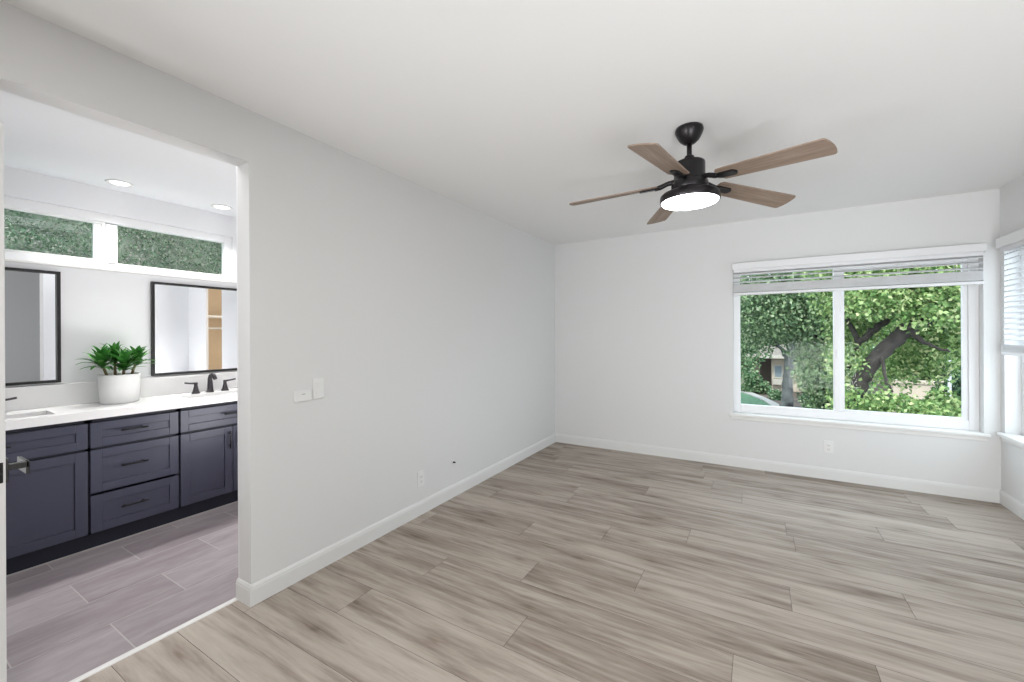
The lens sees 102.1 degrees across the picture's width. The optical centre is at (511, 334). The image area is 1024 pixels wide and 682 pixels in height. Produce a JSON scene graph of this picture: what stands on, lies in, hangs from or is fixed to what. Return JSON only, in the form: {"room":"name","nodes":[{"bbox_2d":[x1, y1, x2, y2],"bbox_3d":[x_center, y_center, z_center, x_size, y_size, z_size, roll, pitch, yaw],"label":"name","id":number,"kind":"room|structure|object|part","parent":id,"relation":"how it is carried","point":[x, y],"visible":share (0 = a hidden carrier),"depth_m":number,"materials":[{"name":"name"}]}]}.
{"room":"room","nodes":[
{"label":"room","id":0,"kind":"room"},
{"bbox_2d":[4,166,236,387],"bbox_3d":[-3.218,0.122,2.784,0.400,2.440,2.950,0,0,31],"label":"wall","id":1,"kind":"structure","parent":0,"point":[98,308],"depth_m":2.98,"materials":[{"name":"white paint"}]},
{"bbox_2d":[5,267,60,385],"bbox_3d":[-3.180,-0.051,2.427,0.030,0.730,0.734,0,0,31],"label":"wall mirror","id":2,"kind":"object","parent":1,"relation":"attached to","point":[32,296],"visible":1,"depth_m":2.64,"materials":[{"name":"black mirror"}]},
{"bbox_2d":[4,196,231,280],"bbox_3d":[-3.220,-0.696,2.907,0.060,0.425,2.265,0,0,31],"label":"window","id":3,"kind":"structure","parent":1,"relation":"in","point":[104,227],"depth_m":3.12,"materials":[{"name":"white plastic"}]},
{"bbox_3d":[-3.426,-0.697,2.558,0.038,0.310,1.343,0,0,31],"label":"sash","id":4,"kind":"part","parent":3,"relation":"part of","materials":[{"name":"white plastic"}]},
{"bbox_2d":[5,258,236,283],"bbox_3d":[-3.134,-0.463,2.733,0.222,0.018,2.950,0,0,31],"label":"trim","id":5,"kind":"structure","parent":1,"relation":"attached to","point":[6,259],"depth_m":2.97,"materials":[{"name":"white wood"}]},
{"bbox_2d":[5,371,236,411],"bbox_3d":[-2.868,0.397,2.956,0.020,0.144,2.000,0,0,31],"label":"backsplash","id":6,"kind":"structure","parent":1,"relation":"attached to","point":[41,396],"depth_m":2.84,"materials":[{"name":"white stone"}]},
{"bbox_2d":[150,281,236,375],"bbox_3d":[-2.566,-0.048,3.469,0.030,0.721,0.726,0,0,31],"label":"wall mirror","id":7,"kind":"object","parent":1,"relation":"attached to","point":[194,327],"visible":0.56,"depth_m":3.39,"materials":[{"name":"black mirror"}]},
{"bbox_2d":[69,598,237,681],"bbox_3d":[-1.597,1.332,1.732,0.030,0.010,0.818,0,0,31],"label":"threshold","id":8,"kind":"structure","parent":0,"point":[131,652],"depth_m":1.78,"materials":[{"name":"white"}]},
{"bbox_2d":[236,166,239,577],"bbox_3d":[-1.099,0.111,2.586,0.012,2.440,1.139,0,0,31],"label":"wall","id":9,"kind":"structure","parent":0,"point":[236,166],"depth_m":2.10,"materials":[{"name":"white paint"}]},
{"bbox_2d":[0,0,554,583],"bbox_3d":[-1.114,0.111,2.443,0.108,2.440,6.700,0,0,31],"label":"wall","id":10,"kind":"structure","parent":0,"point":[426,317],"depth_m":2.46,"materials":[{"name":"white paint"}]},
{"bbox_2d":[0,122,29,681],"bbox_3d":[-2.020,0.311,1.553,0.772,2.024,0.157,0,0,31],"label":"door","id":11,"kind":"structure","parent":10,"relation":"in","point":[22,464],"depth_m":1.37,"materials":[{"name":"white paint"}]},
{"bbox_3d":[-1.688,0.455,1.358,0.002,0.067,0.023,0,0,31],"label":"latch plate","id":12,"kind":"part","parent":11,"relation":"part of","materials":[{"name":"black metal"}]},
{"bbox_3d":[-1.754,0.464,1.458,0.126,0.045,0.052,0,0,31],"label":"handle","id":13,"kind":"part","parent":11,"relation":"part of","materials":[{"name":"black"}]},
{"bbox_2d":[294,389,311,402],"bbox_3d":[-1.146,0.334,2.270,0.011,0.062,0.104,0,0,31],"label":"wall control","id":14,"kind":"object","parent":10,"relation":"attached to","point":[302,395],"visible":1,"depth_m":2.26,"materials":[{"name":"white plastic"}]},
{"bbox_2d":[313,377,323,398],"bbox_3d":[-1.098,0.302,2.351,0.010,0.120,0.070,0,0,31],"label":"light switch","id":15,"kind":"object","parent":10,"relation":"attached to","point":[318,383],"visible":1,"depth_m":2.35,"materials":[{"name":"white plastic"}]},
{"bbox_2d":[236,433,555,606],"bbox_3d":[-0.422,1.276,3.605,0.133,0.102,3.602,0,0,31],"label":"baseboard","id":16,"kind":"structure","parent":10,"relation":"attached to","point":[250,595],"depth_m":2.58,"materials":[{"name":"white paint"}]},
{"bbox_2d":[417,470,423,487],"bbox_3d":[-0.674,1.065,3.066,0.009,0.115,0.070,0,0,31],"label":"wall outlet","id":17,"kind":"object","parent":10,"relation":"attached to","point":[420,475],"visible":1,"depth_m":3.06,"materials":[{"name":"white plastic"}]},
{"bbox_2d":[0,0,1023,244],"bbox_3d":[-0.324,-1.174,1.974,6.220,0.120,6.700,0,0,31],"label":"ceiling","id":18,"kind":"structure","parent":0,"point":[515,113],"depth_m":1.94,"materials":[{"name":"white paint"}]},
{"bbox_2d":[105,179,133,186],"bbox_3d":[-2.839,-1.097,2.997,0.156,0.006,0.156,0,0,31],"label":"recessed light","id":19,"kind":"object","parent":18,"relation":"in","point":[120,183],"visible":1,"depth_m":2.99,"materials":[{"name":"white"}]},
{"bbox_2d":[211,204,232,209],"bbox_3d":[-2.498,-1.099,3.565,0.156,0.006,0.156,0,0,31],"label":"recessed light","id":20,"kind":"object","parent":18,"relation":"in","point":[217,206],"visible":1,"depth_m":3.56,"materials":[{"name":"white"}]},
{"bbox_2d":[569,122,837,224],"bbox_3d":[0.927,-0.914,2.236,1.259,0.412,1.263,0,0,31],"label":"ceiling fan","id":21,"kind":"object","parent":18,"relation":"hanging from","point":[691,189],"visible":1,"depth_m":2.16,"materials":[{"name":"brown wood"}]},
{"bbox_3d":[0.579,-0.801,2.396,0.497,0.006,0.135,-4,10,22],"label":"blade","id":22,"kind":"part","parent":21,"relation":"part of","materials":[{"name":"brown wood"}]},
{"bbox_3d":[0.697,-0.812,1.926,0.135,0.006,0.497,15,12,38],"label":"blade","id":23,"kind":"part","parent":21,"relation":"part of","materials":[{"name":"brown wood"}]},
{"bbox_3d":[0.990,-0.803,2.655,0.135,0.006,0.497,-12,-5,3],"label":"blade","id":24,"kind":"part","parent":21,"relation":"part of","materials":[{"name":"brown wood"}]},
{"bbox_2d":[662,193,718,210],"bbox_3d":[0.963,-0.721,2.243,0.286,0.026,0.286,0,0,31],"label":"diffuser","id":25,"kind":"object","parent":21,"relation":"attached to","point":[670,201],"depth_m":2.20,"materials":[{"name":"white"}]},
{"bbox_3d":[1.361,-0.793,2.344,0.497,0.006,0.135,5,-13,-14],"label":"blade","id":26,"kind":"part","parent":21,"relation":"part of","materials":[{"name":"brown wood"}]},
{"bbox_3d":[1.181,-0.795,1.894,0.135,0.006,0.497,14,-3,-32],"label":"blade","id":27,"kind":"part","parent":21,"relation":"part of","materials":[{"name":"brown wood"}]},
{"bbox_2d":[6,442,1023,681],"bbox_3d":[-0.250,1.328,1.880,5.620,0.004,6.400,0,0,31],"label":"floor","id":28,"kind":"structure","parent":0,"point":[569,562],"depth_m":2.12,"materials":[{"name":"brown wood"}]},
{"bbox_2d":[5,420,87,576],"bbox_3d":[-2.972,0.930,2.316,0.486,0.820,0.770,0,0,31],"label":"base cabinet","id":29,"kind":"object","parent":28,"relation":"on","point":[47,507],"visible":0.81,"depth_m":2.40,"materials":[{"name":"black wood"}]},
{"bbox_3d":[-2.802,0.623,2.215,0.020,0.154,0.758,0,0,31],"label":"false drawer","id":30,"kind":"part","parent":29,"relation":"part of","materials":[{"name":"blue paint"}]},
{"bbox_3d":[-2.703,0.971,2.379,0.020,0.512,0.377,0,0,31],"label":"door","id":31,"kind":"part","parent":29,"relation":"part of","materials":[{"name":"blue paint"}]},
{"bbox_2d":[5,388,236,430],"bbox_3d":[-2.671,0.494,2.840,0.477,0.050,2.000,0,0,31],"label":"countertop","id":32,"kind":"structure","parent":29,"relation":"on","point":[19,419],"depth_m":2.67,"materials":[{"name":"white stone"}]},
{"bbox_2d":[75,341,155,403],"bbox_3d":[-2.730,0.255,2.883,0.380,0.428,0.398,0,0,-11],"label":"potted plant","id":33,"kind":"object","parent":32,"relation":"on","point":[113,388],"visible":1,"depth_m":2.82,"materials":[{"name":"green plant"}]},
{"bbox_3d":[-2.732,0.370,2.881,0.218,0.198,0.218,0,0,31],"label":"pot","id":34,"kind":"part","parent":33,"relation":"part of","materials":[{"name":"white ceramic"}]},
{"bbox_2d":[184,373,235,393],"bbox_3d":[-2.449,0.388,3.380,0.125,0.159,0.367,0,0,31],"label":"faucet","id":35,"kind":"object","parent":32,"relation":"on","point":[212,376],"visible":1,"depth_m":3.38,"materials":[{"name":"black metal"}]},
{"bbox_3d":[-2.521,0.427,3.300,0.056,0.082,0.056,0,0,31],"label":"handle","id":36,"kind":"part","parent":35,"relation":"part of","materials":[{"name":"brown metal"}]},
{"bbox_3d":[-2.449,0.388,3.380,0.125,0.159,0.058,0,0,31],"label":"spout","id":37,"kind":"part","parent":35,"relation":"part of","materials":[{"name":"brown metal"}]},
{"bbox_3d":[-2.414,0.426,3.481,0.056,0.082,0.056,0,0,31],"label":"handle","id":38,"kind":"part","parent":35,"relation":"part of","materials":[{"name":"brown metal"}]},
{"bbox_2d":[87,408,178,550],"bbox_3d":[-2.659,0.929,2.847,0.486,0.820,0.463,0,0,31],"label":"base cabinet","id":39,"kind":"object","parent":28,"relation":"on","point":[133,459],"visible":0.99,"depth_m":2.72,"materials":[{"name":"black wood"}]},
{"bbox_3d":[-2.489,0.621,2.746,0.020,0.154,0.451,0,0,31],"label":"drawer","id":40,"kind":"part","parent":39,"relation":"part of","materials":[{"name":"blue paint"}]},
{"bbox_3d":[-2.488,0.847,2.746,0.020,0.266,0.451,0,0,31],"label":"drawer","id":41,"kind":"part","parent":39,"relation":"part of","materials":[{"name":"blue paint"}]},
{"bbox_3d":[-2.486,1.111,2.746,0.020,0.230,0.451,0,0,31],"label":"drawer","id":42,"kind":"part","parent":39,"relation":"part of","materials":[{"name":"blue paint"}]},
{"bbox_3d":[-2.477,0.611,2.714,0.034,0.010,0.135,0,0,31],"label":"handle","id":43,"kind":"part","parent":39,"relation":"part of","materials":[{"name":"black metal"}]},
{"bbox_3d":[-2.476,0.837,2.714,0.034,0.010,0.135,0,0,31],"label":"handle","id":44,"kind":"part","parent":39,"relation":"part of","materials":[{"name":"black metal"}]},
{"bbox_3d":[-2.475,1.101,2.714,0.034,0.010,0.135,0,0,31],"label":"handle","id":45,"kind":"part","parent":39,"relation":"part of","materials":[{"name":"black metal"}]},
{"bbox_2d":[176,401,237,520],"bbox_3d":[-2.364,0.927,3.347,0.486,0.820,0.697,0,0,31],"label":"base cabinet","id":46,"kind":"object","parent":28,"relation":"on","point":[207,434],"visible":0.6,"depth_m":3.10,"materials":[{"name":"black wood"}]},
{"bbox_3d":[-2.280,0.969,3.098,0.020,0.512,0.340,0,0,31],"label":"door","id":47,"kind":"part","parent":46,"relation":"part of","materials":[{"name":"blue paint"}]},
{"bbox_3d":[-2.194,0.619,3.246,0.020,0.154,0.685,0,0,31],"label":"false drawer","id":48,"kind":"part","parent":46,"relation":"part of","materials":[{"name":"blue paint"}]},
{"bbox_3d":[-2.186,0.810,3.207,0.034,0.135,0.011,0,0,31],"label":"handle","id":49,"kind":"part","parent":46,"relation":"part of","materials":[{"name":"black metal"}]},
{"bbox_3d":[-2.105,0.968,3.394,0.020,0.512,0.340,0,0,31],"label":"door","id":50,"kind":"part","parent":46,"relation":"part of","materials":[{"name":"blue paint"}]},
{"bbox_2d":[554,189,1000,490],"bbox_3d":[2.298,0.092,4.205,3.980,2.440,0.200,0,0,31],"label":"wall","id":51,"kind":"structure","parent":0,"point":[644,338],"depth_m":4.22,"materials":[{"name":"white paint"}]},
{"bbox_2d":[556,433,999,502],"bbox_3d":[2.164,1.262,4.164,3.755,0.102,0.012,0,0,31],"label":"baseboard","id":52,"kind":"structure","parent":51,"relation":"attached to","point":[916,485],"depth_m":3.84,"materials":[{"name":"white paint"}]},
{"bbox_2d":[824,440,832,453],"bbox_3d":[2.869,1.016,3.750,0.070,0.115,0.009,0,0,31],"label":"wall outlet","id":53,"kind":"object","parent":51,"relation":"attached to","point":[828,445],"visible":1,"depth_m":3.75,"materials":[{"name":"white plastic"}]},
{"bbox_2d":[826,443,830,450],"bbox_3d":[2.867,1.016,3.748,0.033,0.066,0.002,0,0,31],"label":"receptacle","id":54,"kind":"object","parent":53,"relation":"attached to","point":[828,445],"depth_m":3.75,"materials":[{"name":"white plastic"}]},
{"bbox_2d":[729,258,990,440],"bbox_3d":[2.984,0.085,3.742,1.803,1.503,0.170,0,0,31],"label":"window","id":55,"kind":"structure","parent":51,"relation":"in","point":[966,426],"depth_m":3.62,"materials":[{"name":"white plastic"}]},
{"bbox_2d":[732,243,986,295],"bbox_3d":[2.949,-0.553,3.682,1.748,0.316,0.080,0,0,31],"label":"window blind","id":56,"kind":"object","parent":55,"relation":"attached to","point":[967,251],"visible":1,"depth_m":3.59,"materials":[{"name":"white plastic"}]},
{"bbox_3d":[2.956,-0.407,3.692,1.728,0.024,0.052,0,0,31],"label":"rail","id":57,"kind":"part","parent":56,"relation":"part of","materials":[{"name":"white plastic"}]},
{"bbox_3d":[2.975,0.807,3.721,1.803,0.060,0.120,0,0,31],"label":"sill","id":58,"kind":"part","parent":55,"relation":"part of","materials":[{"name":"white wood"}]},
{"bbox_3d":[3.361,0.045,3.587,0.820,1.327,0.035,0,0,31],"label":"sash","id":59,"kind":"part","parent":55,"relation":"part of","materials":[{"name":"white plastic"}]},
{"bbox_2d":[1000,174,1023,503],"bbox_3d":[2.225,0.093,0.359,0.200,2.440,6.500,0,0,31],"label":"wall","id":60,"kind":"structure","parent":0,"point":[1012,193],"depth_m":3.13,"materials":[{"name":"white paint"}]},
{"bbox_2d":[997,247,1023,449],"bbox_3d":[3.410,0.067,2.458,0.180,1.490,1.620,0,0,31],"label":"window","id":61,"kind":"structure","parent":60,"relation":"in","point":[1017,440],"depth_m":3.09,"materials":[{"name":"white plastic"}]},
{"bbox_2d":[996,228,1023,356],"bbox_3d":[3.325,-0.288,2.462,0.080,0.881,1.563,0,0,31],"label":"window blind","id":62,"kind":"object","parent":61,"relation":"attached to","point":[1015,240],"visible":1,"depth_m":3.00,"materials":[{"name":"white plastic"}]},
{"bbox_3d":[3.349,0.141,2.475,0.053,0.023,1.514,0,0,31],"label":"rail","id":63,"kind":"part","parent":62,"relation":"part of","materials":[{"name":"white plastic"}]},
{"bbox_3d":[3.392,0.782,2.471,0.130,0.060,1.620,0,0,31],"label":"sill","id":64,"kind":"part","parent":61,"relation":"part of","materials":[{"name":"white wood"}]},
{"bbox_3d":[3.461,0.036,2.428,0.060,1.430,1.560,0,0,31],"label":"frame","id":65,"kind":"part","parent":61,"relation":"part of","materials":[{"name":"white plastic"}]},
{"bbox_2d":[1000,490,1023,519],"bbox_3d":[2.165,1.262,0.456,0.012,0.102,6.400,0,0,31],"label":"baseboard","id":66,"kind":"structure","parent":60,"relation":"attached to","point":[1006,500],"depth_m":3.05,"materials":[{"name":"white paint"}]},
{"label":"outside","id":67,"kind":"structure","parent":0,"visible":0},
{"bbox_2d":[756,365,923,408],"bbox_3d":[26.130,3.586,33.756,105.000,0.300,74.700,0,0,31],"label":"ground","id":68,"kind":"structure","parent":67,"point":[797,404],"depth_m":24.29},
{"bbox_2d":[741,392,769,405],"bbox_3d":[9.595,3.499,19.391,4.636,0.050,14.660,0,0,31],"label":"lawn","id":69,"kind":"structure","parent":68,"relation":"on","point":[745,398],"depth_m":21.81,"materials":[{"name":"green plant"}]},
{"bbox_2d":[741,368,771,393],"bbox_3d":[14.580,2.811,24.773,1.895,1.814,1.278,0,0,31],"label":"shrub","id":70,"kind":"object","parent":68,"relation":"on","point":[753,385],"visible":0.89,"depth_m":24.59,"materials":[{"name":"green plant"}]},
{"bbox_2d":[741,390,778,405],"bbox_3d":[11.628,3.463,20.216,4.228,0.100,13.184,0,0,7],"label":"curb","id":71,"kind":"object","parent":68,"relation":"on","point":[770,402],"visible":0.34,"depth_m":22.15,"materials":[{"name":"concrete"}]},
{"bbox_2d":[767,388,780,399],"bbox_3d":[14.441,3.446,22.498,1.011,1.038,1.051,0,0,31],"label":"shrub","id":72,"kind":"object","parent":68,"relation":"on","point":[773,394],"visible":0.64,"depth_m":22.48,"materials":[{"name":"green plant"}]},
{"bbox_2d":[740,342,812,391],"bbox_3d":[16.434,1.682,29.389,11.604,3.610,7.660,0,0,31],"label":"house","id":73,"kind":"structure","parent":68,"relation":"on","point":[771,370],"depth_m":25.89,"materials":[{"name":"paint"}]},
{"bbox_3d":[16.982,2.335,27.461,0.900,2.100,0.070,0,0,31],"label":"door","id":74,"kind":"part","parent":73,"relation":"part of","materials":[{"name":"brown paint"}]},
{"bbox_2d":[795,391,820,408],"bbox_3d":[10.231,2.657,13.407,1.696,1.729,1.226,0,0,31],"label":"shrub","id":75,"kind":"object","parent":68,"relation":"on","point":[802,394],"visible":0.04,"depth_m":13.79,"materials":[{"name":"green plant"}]},
{"bbox_2d":[740,271,880,409],"bbox_3d":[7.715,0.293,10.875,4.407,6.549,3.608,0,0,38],"label":"leafy tree","id":76,"kind":"object","parent":68,"relation":"on","point":[789,310],"visible":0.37,"depth_m":10.53,"materials":[{"name":"green plant"}]},
{"bbox_2d":[826,386,887,409],"bbox_3d":[6.889,2.247,8.225,1.239,2.585,0.886,0,0,31],"label":"shrub","id":77,"kind":"object","parent":68,"relation":"on","point":[868,394],"visible":0.07,"depth_m":8.19,"materials":[{"name":"green plant"}]},
{"bbox_2d":[792,265,960,416],"bbox_3d":[5.952,0.883,6.375,2.766,5.416,2.273,0,0,42],"label":"leaning tree","id":78,"kind":"object","parent":68,"relation":"on","point":[939,306],"visible":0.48,"depth_m":6.21,"materials":[{"name":"green plant"}]},
{"bbox_2d":[869,375,915,390],"bbox_3d":[27.351,0.856,24.888,11.552,9.839,7.540,0,0,31],"label":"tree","id":79,"kind":"object","parent":68,"relation":"on","point":[879,378],"visible":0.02,"depth_m":26.99,"materials":[{"name":"green plant"}]},
{"bbox_2d":[866,311,960,381],"bbox_3d":[19.336,0.573,19.565,6.505,5.974,5.493,0,0,31],"label":"tree","id":80,"kind":"object","parent":68,"relation":"on","point":[900,347],"visible":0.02,"depth_m":19.79,"materials":[{"name":"green plant"}]},
{"bbox_2d":[890,379,945,411],"bbox_3d":[16.477,2.674,16.808,1.667,1.627,0.400,0,0,31],"label":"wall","id":81,"kind":"structure","parent":68,"relation":"on","point":[924,387],"depth_m":16.73,"materials":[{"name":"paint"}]},
{"bbox_2d":[902,385,960,416],"bbox_3d":[7.901,2.226,7.744,1.073,2.617,0.758,0,0,31],"label":"shrub","id":82,"kind":"object","parent":68,"relation":"on","point":[938,395],"visible":0.23,"depth_m":7.58,"materials":[{"name":"green plant"}]},
{"bbox_2d":[931,373,960,407],"bbox_3d":[15.364,2.355,13.689,2.160,2.279,1.294,0,0,31],"label":"shrub","id":83,"kind":"object","parent":68,"relation":"on","point":[956,386],"visible":0.11,"depth_m":13.82,"materials":[{"name":"green plant"}]},
{"bbox_2d":[944,357,951,395],"bbox_3d":[14.137,2.115,13.368,0.320,2.770,0.312,0,0,31],"label":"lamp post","id":84,"kind":"object","parent":68,"relation":"on","point":[950,377],"visible":0.03,"depth_m":13.33,"materials":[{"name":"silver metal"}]},
{"bbox_3d":[14.138,2.365,13.368,0.180,2.270,0.176,0,0,31],"label":"post","id":85,"kind":"part","parent":84,"relation":"part of","materials":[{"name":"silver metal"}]},
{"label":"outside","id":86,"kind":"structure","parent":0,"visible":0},
{"bbox_2d":[4,209,221,274],"bbox_3d":[-7.051,-3.786,7.265,10.000,8.887,14.000,0,0,31],"label":"hill","id":87,"kind":"structure","parent":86,"point":[133,240],"depth_m":4.90,"materials":[{"name":"green plant"}]},
{"bbox_2d":[4,209,221,274],"bbox_3d":[-4.858,-1.315,5.053,3.268,3.135,5.665,0,0,31],"label":"groundcover","id":88,"kind":"object","parent":87,"relation":"on","point":[34,234],"visible":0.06,"depth_m":4.70,"materials":[{"name":"green plant"}]}
]}

